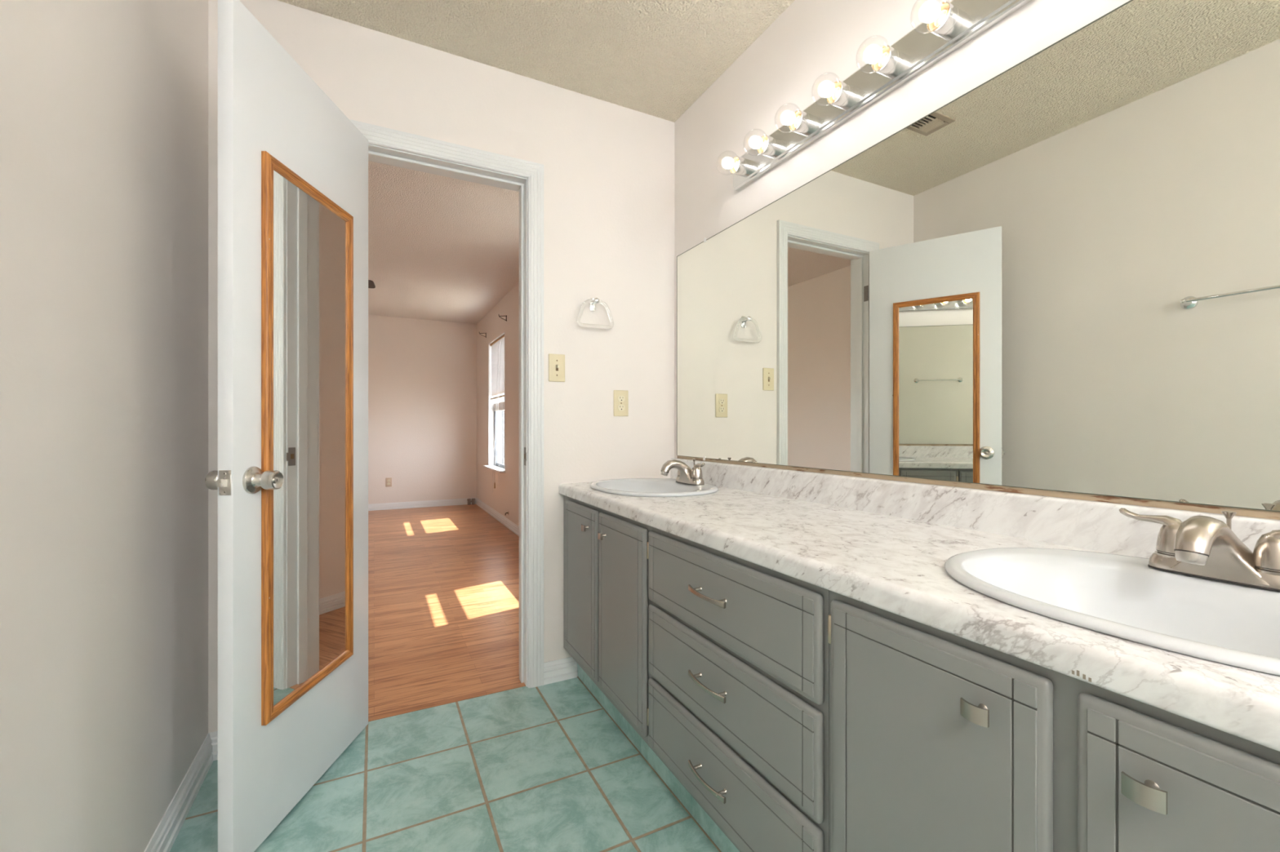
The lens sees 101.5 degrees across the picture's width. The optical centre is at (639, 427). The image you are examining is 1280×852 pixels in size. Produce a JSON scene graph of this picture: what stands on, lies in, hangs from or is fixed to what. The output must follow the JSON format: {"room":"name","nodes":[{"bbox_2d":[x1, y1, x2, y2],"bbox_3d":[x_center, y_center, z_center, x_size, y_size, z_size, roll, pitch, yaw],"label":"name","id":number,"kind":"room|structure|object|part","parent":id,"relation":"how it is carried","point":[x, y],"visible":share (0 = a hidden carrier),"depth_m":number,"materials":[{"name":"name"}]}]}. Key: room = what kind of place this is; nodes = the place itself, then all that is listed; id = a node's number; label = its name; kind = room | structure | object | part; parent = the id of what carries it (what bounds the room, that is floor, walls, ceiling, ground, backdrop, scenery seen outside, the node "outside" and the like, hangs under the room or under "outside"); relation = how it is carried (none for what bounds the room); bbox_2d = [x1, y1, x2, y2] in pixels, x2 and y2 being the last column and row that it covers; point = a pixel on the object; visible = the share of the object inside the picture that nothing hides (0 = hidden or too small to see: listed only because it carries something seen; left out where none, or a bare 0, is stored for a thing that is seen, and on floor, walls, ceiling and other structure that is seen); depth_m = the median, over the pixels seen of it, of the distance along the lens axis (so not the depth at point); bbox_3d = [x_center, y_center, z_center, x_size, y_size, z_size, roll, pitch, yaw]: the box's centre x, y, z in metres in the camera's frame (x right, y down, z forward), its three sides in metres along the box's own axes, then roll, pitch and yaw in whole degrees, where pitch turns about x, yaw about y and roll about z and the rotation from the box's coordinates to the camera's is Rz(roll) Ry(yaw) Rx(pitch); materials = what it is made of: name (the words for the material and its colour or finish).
{"room":"bathroom","nodes":[
{"label":"bathroom","id":0,"kind":"room"},
{"bbox_2d":[0,0,208,851],"bbox_3d":[-0.517,-0.182,-0.112,0.100,2.440,3.869,0,0,-27],"label":"wall","id":1,"kind":"structure","parent":0,"point":[104,104],"depth_m":1.00,"materials":[{"name":"paint"}]},
{"bbox_2d":[143,733,213,851],"bbox_3d":[-0.488,0.997,-0.042,0.016,0.083,3.768,0,0,-27],"label":"baseboard","id":2,"kind":"structure","parent":1,"relation":"attached to","point":[164,837],"depth_m":1.38,"materials":[{"name":"paint"}]},
{"bbox_2d":[368,315,476,504],"bbox_3d":[-3.908,-0.182,6.292,3.743,2.440,0.100,0,0,-27],"label":"wall","id":3,"kind":"structure","parent":0,"point":[422,374],"depth_m":6.79,"materials":[{"name":"paint"}]},
{"bbox_2d":[385,477,391,486],"bbox_3d":[-3.175,0.693,6.604,0.070,0.113,0.009,0,0,-27],"label":"outlet","id":4,"kind":"object","parent":3,"relation":"attached to","point":[388,480],"visible":1,"depth_m":6.60,"materials":[{"name":"beige plastic"}]},
{"bbox_2d":[368,497,475,511],"bbox_3d":[-3.844,0.996,6.260,3.627,0.083,0.016,0,0,-27],"label":"baseboard","id":5,"kind":"structure","parent":3,"relation":"attached to","point":[371,507],"depth_m":6.75,"materials":[{"name":"paint"}]},
{"bbox_2d":[208,0,674,733],"bbox_3d":[-1.526,-0.182,1.613,3.743,2.440,0.121,0,0,-27],"label":"wall","id":6,"kind":"structure","parent":0,"point":[609,167],"depth_m":2.17,"materials":[{"name":"paint"}]},
{"bbox_2d":[204,0,368,851],"bbox_3d":[-0.946,0.016,1.489,0.158,2.003,0.629,0,0,-1],"label":"door","id":7,"kind":"structure","parent":6,"relation":"in","point":[267,102],"depth_m":1.25,"materials":[{"name":"white paint"}]},
{"bbox_3d":[-0.991,0.126,1.246,0.062,0.065,0.065,0,0,-1],"label":"knob","id":8,"kind":"part","parent":7,"relation":"part of","materials":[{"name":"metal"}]},
{"bbox_3d":[-0.941,0.126,1.185,0.027,0.057,0.004,0,0,-1],"label":"latch plate","id":9,"kind":"part","parent":7,"relation":"part of","materials":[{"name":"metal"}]},
{"bbox_3d":[-0.894,0.126,1.247,0.060,0.065,0.065,0,0,-1],"label":"knob","id":10,"kind":"part","parent":7,"relation":"part of","materials":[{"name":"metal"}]},
{"bbox_2d":[261,151,353,725],"bbox_3d":[-0.919,0.027,1.473,0.016,1.402,0.396,0,0,-1],"label":"framed mirror","id":11,"kind":"object","parent":7,"relation":"attached to","point":[307,239],"visible":1,"depth_m":1.42,"materials":[{"name":"brown wood"}]},
{"bbox_2d":[209,657,577,760],"bbox_3d":[-0.804,0.997,1.903,1.216,0.083,0.016,0,0,-27],"label":"baseboard","id":12,"kind":"structure","parent":6,"relation":"attached to","point":[566,668],"depth_m":2.13,"materials":[{"name":"paint"}]},
{"bbox_2d":[349,119,543,688],"bbox_3d":[-0.755,-0.010,2.005,0.747,2.098,0.158,0,0,-27],"label":"door frame","id":13,"kind":"structure","parent":6,"relation":"attached to","point":[387,146],"depth_m":2.09,"materials":[{"name":"white paint"}]},
{"bbox_3d":[-0.462,0.117,2.102,0.003,0.073,0.036,0,0,-27],"label":"strike plate","id":14,"kind":"part","parent":13,"relation":"part of","materials":[{"name":"grey metal"}]},
{"bbox_2d":[548,353,564,382],"bbox_3d":[-0.338,-0.244,2.138,0.070,0.113,0.021,0,0,-27],"label":"light switch","id":15,"kind":"object","parent":6,"relation":"attached to","point":[556,362],"visible":1,"depth_m":2.14,"materials":[{"name":"beige plastic"}]},
{"bbox_2d":[576,297,613,328],"bbox_3d":[-0.190,-0.482,2.194,0.167,0.131,0.056,0,0,-27],"label":"towel ring","id":16,"kind":"object","parent":6,"relation":"attached to","point":[593,301],"visible":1,"depth_m":2.18,"materials":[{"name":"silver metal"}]},
{"bbox_2d":[613,390,628,416],"bbox_3d":[-0.082,-0.105,2.275,0.070,0.113,0.009,0,0,-27],"label":"outlet","id":17,"kind":"object","parent":6,"relation":"attached to","point":[620,397],"visible":1,"depth_m":2.27,"materials":[{"name":"beige plastic"}]},
{"bbox_2d":[617,404,625,410],"bbox_3d":[-0.081,-0.085,2.273,0.033,0.026,0.004,0,0,-27],"label":"socket","id":18,"kind":"object","parent":17,"relation":"attached to","point":[620,407],"depth_m":2.27,"materials":[{"name":"beige plastic"}]},
{"bbox_2d":[617,395,625,401],"bbox_3d":[-0.081,-0.124,2.273,0.033,0.026,0.004,0,0,-27],"label":"socket","id":19,"kind":"object","parent":17,"relation":"attached to","point":[620,398],"depth_m":2.27,"materials":[{"name":"beige plastic"}]},
{"bbox_2d":[169,504,719,851],"bbox_3d":[-1.748,1.068,2.269,3.943,0.061,9.230,0,0,-27],"label":"floor","id":20,"kind":"structure","parent":0,"point":[544,768],"depth_m":1.69,"materials":[{"name":"green tile"}]},
{"bbox_2d":[466,497,475,505],"bbox_3d":[-2.266,0.996,7.015,0.103,0.082,0.048,0,0,-27],"label":"pipe fitting","id":21,"kind":"object","parent":20,"relation":"on","point":[469,500],"visible":1,"depth_m":7.01,"materials":[{"name":"grey metal"}]},
{"bbox_2d":[563,495,652,749],"bbox_3d":[0.076,0.591,1.926,0.571,0.634,0.772,0,0,-27],"label":"base cabinet","id":22,"kind":"object","parent":20,"relation":"on","point":[606,602],"visible":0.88,"depth_m":1.69,"materials":[{"name":"grey paint"}]},
{"bbox_3d":[-0.220,0.585,1.952,0.018,0.592,0.329,0,0,-27],"label":"door","id":23,"kind":"part","parent":22,"relation":"part of","materials":[{"name":"grey paint"}]},
{"bbox_3d":[-0.196,0.356,1.858,0.024,0.021,0.033,0,0,-27],"label":"knob","id":24,"kind":"part","parent":22,"relation":"part of","materials":[{"name":"silver metal"}]},
{"bbox_3d":[-0.125,0.356,1.718,0.024,0.021,0.033,0,0,-27],"label":"knob","id":25,"kind":"part","parent":22,"relation":"part of","materials":[{"name":"silver metal"}]},
{"bbox_3d":[-0.060,0.585,1.637,0.018,0.592,0.344,0,0,-27],"label":"door","id":26,"kind":"part","parent":22,"relation":"part of","materials":[{"name":"grey paint"}]},
{"bbox_2d":[648,527,829,851],"bbox_3d":[0.394,0.591,1.295,0.576,0.634,0.642,0,0,-27],"label":"base cabinet","id":27,"kind":"object","parent":20,"relation":"on","point":[739,649],"visible":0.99,"depth_m":1.08,"materials":[{"name":"grey paint"}]},
{"bbox_2d":[577,663,739,851],"bbox_3d":[0.219,0.974,1.246,0.016,0.130,2.112,0,0,-27],"label":"toe kick","id":28,"kind":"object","parent":27,"relation":"attached to","point":[717,837],"depth_m":1.53,"materials":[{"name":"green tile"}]},
{"bbox_3d":[0.150,0.791,1.171,0.030,0.014,0.141,0,0,-27],"label":"handle","id":29,"kind":"part","parent":27,"relation":"part of","materials":[{"name":"silver metal"}]},
{"bbox_3d":[0.150,0.578,1.171,0.030,0.014,0.141,0,0,-27],"label":"handle","id":30,"kind":"part","parent":27,"relation":"part of","materials":[{"name":"silver metal"}]},
{"bbox_3d":[0.150,0.377,1.171,0.030,0.014,0.141,0,0,-27],"label":"handle","id":31,"kind":"part","parent":27,"relation":"part of","materials":[{"name":"silver metal"}]},
{"bbox_3d":[0.170,0.795,1.184,0.018,0.191,0.632,0,0,-27],"label":"drawer","id":32,"kind":"part","parent":27,"relation":"part of","materials":[{"name":"grey paint"}]},
{"bbox_3d":[0.170,0.591,1.184,0.018,0.194,0.632,0,0,-27],"label":"drawer","id":33,"kind":"part","parent":27,"relation":"part of","materials":[{"name":"grey paint"}]},
{"bbox_3d":[0.170,0.386,1.184,0.018,0.193,0.632,0,0,-27],"label":"drawer","id":34,"kind":"part","parent":27,"relation":"part of","materials":[{"name":"grey paint"}]},
{"bbox_2d":[827,591,1279,851],"bbox_3d":[0.701,0.656,0.698,0.571,0.764,0.698,0,0,-27],"label":"base cabinet","id":35,"kind":"object","parent":20,"relation":"on","point":[940,741],"visible":0.98,"depth_m":0.63,"materials":[{"name":"grey paint"}]},
{"bbox_2d":[558,457,1279,751],"bbox_3d":[0.394,0.208,1.329,0.554,0.133,2.125,0,0,-27],"label":"countertop","id":36,"kind":"structure","parent":35,"relation":"on","point":[886,545],"depth_m":0.97,"materials":[{"name":"stone"}]},
{"bbox_2d":[590,478,718,497],"bbox_3d":[0.047,0.292,2.004,0.449,0.146,0.545,0,0,-27],"label":"sink","id":37,"kind":"object","parent":36,"relation":"in","point":[646,487],"visible":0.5,"depth_m":2.12,"materials":[{"name":"white ceramic"}]},
{"bbox_2d":[660,458,705,485],"bbox_3d":[0.187,0.173,2.067,0.175,0.097,0.174,0,0,20],"label":"faucet","id":38,"kind":"object","parent":36,"relation":"on","point":[686,475],"visible":1,"depth_m":2.02,"materials":[{"name":"silver metal"}]},
{"bbox_3d":[0.150,0.171,2.053,0.153,0.091,0.112,0,0,-27],"label":"spout","id":39,"kind":"part","parent":38,"relation":"part of","materials":[{"name":"silver metal"}]},
{"bbox_3d":[0.230,0.167,2.012,0.048,0.067,0.090,0,0,-27],"label":"handle","id":40,"kind":"part","parent":38,"relation":"part of","materials":[{"name":"silver metal"}]},
{"bbox_2d":[944,547,1279,675],"bbox_3d":[0.714,0.292,0.694,0.449,0.146,0.545,0,0,-27],"label":"sink","id":41,"kind":"object","parent":36,"relation":"in","point":[1116,595],"visible":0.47,"depth_m":0.79,"materials":[{"name":"white ceramic"}]},
{"bbox_2d":[1119,507,1279,591],"bbox_3d":[0.851,0.173,0.762,0.175,0.097,0.174,0,0,20],"label":"faucet","id":42,"kind":"object","parent":36,"relation":"on","point":[1206,547],"visible":1,"depth_m":0.74,"materials":[{"name":"silver metal"}]},
{"bbox_3d":[0.829,0.167,0.836,0.048,0.067,0.090,0,0,-27],"label":"handle","id":43,"kind":"part","parent":42,"relation":"part of","materials":[{"name":"silver metal"}]},
{"bbox_3d":[0.814,0.171,0.748,0.153,0.091,0.112,0,0,-27],"label":"spout","id":44,"kind":"part","parent":42,"relation":"part of","materials":[{"name":"silver metal"}]},
{"bbox_3d":[0.880,0.164,0.781,0.016,0.077,0.015,0,0,-27],"label":"lift rod","id":45,"kind":"part","parent":42,"relation":"part of","materials":[{"name":"silver metal"}]},
{"bbox_3d":[0.894,0.167,0.708,0.048,0.067,0.090,0,0,-27],"label":"handle","id":46,"kind":"part","parent":42,"relation":"part of","materials":[{"name":"silver metal"}]},
{"bbox_3d":[0.397,0.585,0.739,0.018,0.592,0.322,0,0,-27],"label":"door","id":47,"kind":"part","parent":35,"relation":"part of","materials":[{"name":"grey paint"}]},
{"bbox_3d":[0.419,0.352,0.649,0.024,0.021,0.033,0,0,-27],"label":"knob","id":48,"kind":"part","parent":35,"relation":"part of","materials":[{"name":"silver metal"}]},
{"bbox_3d":[0.491,0.352,0.507,0.024,0.021,0.033,0,0,-27],"label":"knob","id":49,"kind":"part","parent":35,"relation":"part of","materials":[{"name":"silver metal"}]},
{"bbox_3d":[0.554,0.585,0.430,0.018,0.592,0.324,0,0,-27],"label":"door","id":50,"kind":"part","parent":35,"relation":"part of","materials":[{"name":"grey paint"}]},
{"bbox_2d":[276,0,795,324],"bbox_3d":[-1.748,-1.442,2.269,3.943,0.080,9.230,0,0,-27],"label":"ceiling","id":51,"kind":"structure","parent":0,"point":[655,58],"depth_m":2.06,"materials":[{"name":"beige paint"}]},
{"bbox_2d":[368,280,375,288],"bbox_3d":[-2.813,-1.291,4.202,1.222,0.220,1.209,0,0,-27],"label":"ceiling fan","id":52,"kind":"object","parent":51,"relation":"hanging from","point":[371,283],"visible":0.02,"depth_m":4.38,"materials":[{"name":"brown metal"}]},
{"bbox_2d":[476,0,1130,526],"bbox_3d":[-0.116,-0.182,3.099,0.142,2.440,9.230,0,0,-27],"label":"wall","id":53,"kind":"structure","parent":0,"point":[812,43],"depth_m":1.75,"materials":[{"name":"paint"}]},
{"bbox_2d":[483,332,505,473],"bbox_3d":[-1.611,-0.267,5.980,0.193,1.505,0.950,0,0,-27],"label":"window","id":54,"kind":"structure","parent":53,"relation":"in","point":[493,409],"depth_m":6.35,"materials":[{"name":"white paint"}]},
{"bbox_3d":[-1.611,0.473,5.980,0.193,0.024,0.950,0,0,-27],"label":"sill","id":55,"kind":"part","parent":54,"relation":"part of","materials":[{"name":"white paint"}]},
{"bbox_3d":[-1.584,-0.278,5.994,0.132,1.483,0.880,0,0,-27],"label":"frame","id":56,"kind":"part","parent":54,"relation":"part of","materials":[{"name":"white paint"}]},
{"bbox_2d":[490,334,504,488],"bbox_3d":[-1.648,-0.136,5.961,0.098,1.750,0.852,0,0,-27],"label":"window blind","id":57,"kind":"object","parent":54,"relation":"attached to","point":[497,348],"visible":0.7,"depth_m":5.96,"materials":[{"name":"beige wood"}]},
{"bbox_3d":[-1.626,-0.126,5.905,0.074,1.730,0.003,0,0,-27],"label":"cord","id":58,"kind":"part","parent":57,"relation":"part of","materials":[{"name":"white fabric"}]},
{"bbox_3d":[-1.616,-0.346,5.977,0.025,0.016,0.852,0,0,-27],"label":"rail","id":59,"kind":"part","parent":57,"relation":"part of","materials":[{"name":"white plastic"}]},
{"bbox_3d":[-1.580,-0.186,5.816,0.074,1.610,0.003,0,0,-27],"label":"cord","id":60,"kind":"part","parent":57,"relation":"part of","materials":[{"name":"white fabric"}]},
{"bbox_3d":[-1.490,-0.196,5.638,0.074,1.590,0.003,0,0,-27],"label":"cord","id":61,"kind":"part","parent":57,"relation":"part of","materials":[{"name":"white fabric"}]},
{"bbox_3d":[-1.565,-0.244,6.003,0.049,0.095,0.864,0,0,-27],"label":"meeting rail","id":62,"kind":"part","parent":54,"relation":"part of","materials":[{"name":"white paint"}]},
{"bbox_3d":[-1.570,0.132,6.001,0.030,0.658,0.864,0,0,-27],"label":"sash","id":63,"kind":"part","parent":54,"relation":"part of","materials":[{"name":"grey metal"}]},
{"bbox_2d":[475,497,519,536],"bbox_3d":[-1.058,0.996,4.802,0.016,0.083,5.140,0,0,-27],"label":"baseboard","id":64,"kind":"structure","parent":53,"relation":"attached to","point":[505,522],"depth_m":5.76,"materials":[{"name":"paint"}]},
{"bbox_2d":[723,0,1032,191],"bbox_3d":[0.585,-0.950,1.407,0.144,0.108,1.219,0,0,-27],"label":"vanity light","id":65,"kind":"object","parent":53,"relation":"attached to","point":[946,27],"visible":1,"depth_m":1.39,"materials":[{"name":"silver metal"}]},
{"bbox_2d":[729,156,750,177],"bbox_3d":[0.362,-0.945,1.893,0.050,0.058,0.058,0,0,-27],"label":"socket","id":66,"kind":"object","parent":65,"relation":"attached to","point":[740,167],"depth_m":1.88,"materials":[{"name":"silver metal"}]},
{"bbox_2d":[756,135,779,157],"bbox_3d":[0.431,-0.945,1.757,0.050,0.058,0.058,0,0,-27],"label":"socket","id":67,"kind":"object","parent":65,"relation":"attached to","point":[770,146],"depth_m":1.74,"materials":[{"name":"silver metal"}]},
{"bbox_2d":[788,110,813,135],"bbox_3d":[0.500,-0.945,1.621,0.050,0.058,0.058,0,0,-27],"label":"socket","id":68,"kind":"object","parent":65,"relation":"attached to","point":[803,123],"depth_m":1.61,"materials":[{"name":"silver metal"}]},
{"bbox_2d":[826,80,854,109],"bbox_3d":[0.570,-0.945,1.485,0.050,0.058,0.058,0,0,-27],"label":"socket","id":69,"kind":"object","parent":65,"relation":"attached to","point":[842,97],"depth_m":1.47,"materials":[{"name":"silver metal"}]},
{"bbox_2d":[871,44,903,77],"bbox_3d":[0.639,-0.945,1.349,0.050,0.058,0.058,0,0,-27],"label":"socket","id":70,"kind":"object","parent":65,"relation":"attached to","point":[891,64],"depth_m":1.34,"materials":[{"name":"silver metal"}]},
{"bbox_2d":[926,1,964,39],"bbox_3d":[0.708,-0.945,1.214,0.050,0.058,0.058,0,0,-27],"label":"socket","id":71,"kind":"object","parent":65,"relation":"attached to","point":[949,24],"depth_m":1.20,"materials":[{"name":"silver metal"}]},
{"bbox_2d":[670,457,1279,558],"bbox_3d":[0.631,0.188,1.450,0.022,0.093,2.125,0,0,-27],"label":"backsplash","id":72,"kind":"structure","parent":53,"relation":"attached to","point":[1095,526],"depth_m":1.16,"materials":[{"name":"stone"}]},
{"bbox_2d":[676,0,1279,519],"bbox_3d":[0.642,-0.323,1.440,0.011,0.927,2.095,0,0,-27],"label":"vanity mirror","id":73,"kind":"object","parent":53,"relation":"attached to","point":[1060,278],"visible":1,"depth_m":1.07,"materials":[{"name":"clear glass"}]},
{"label":"outside","id":74,"kind":"structure","parent":0,"visible":0},
{"bbox_3d":[4.142,1.338,8.841,12.597,0.100,20.000,0,0,-27],"label":"ground","id":75,"kind":"structure","parent":74,"visible":0},
{"bbox_2d":[499,393,504,464],"bbox_3d":[0.426,0.013,11.067,7.800,2.550,0.180,0,0,-27],"label":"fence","id":76,"kind":"object","parent":75,"relation":"on","point":[502,412],"visible":0.02,"depth_m":9.48,"materials":[{"name":"white"}]}
]}

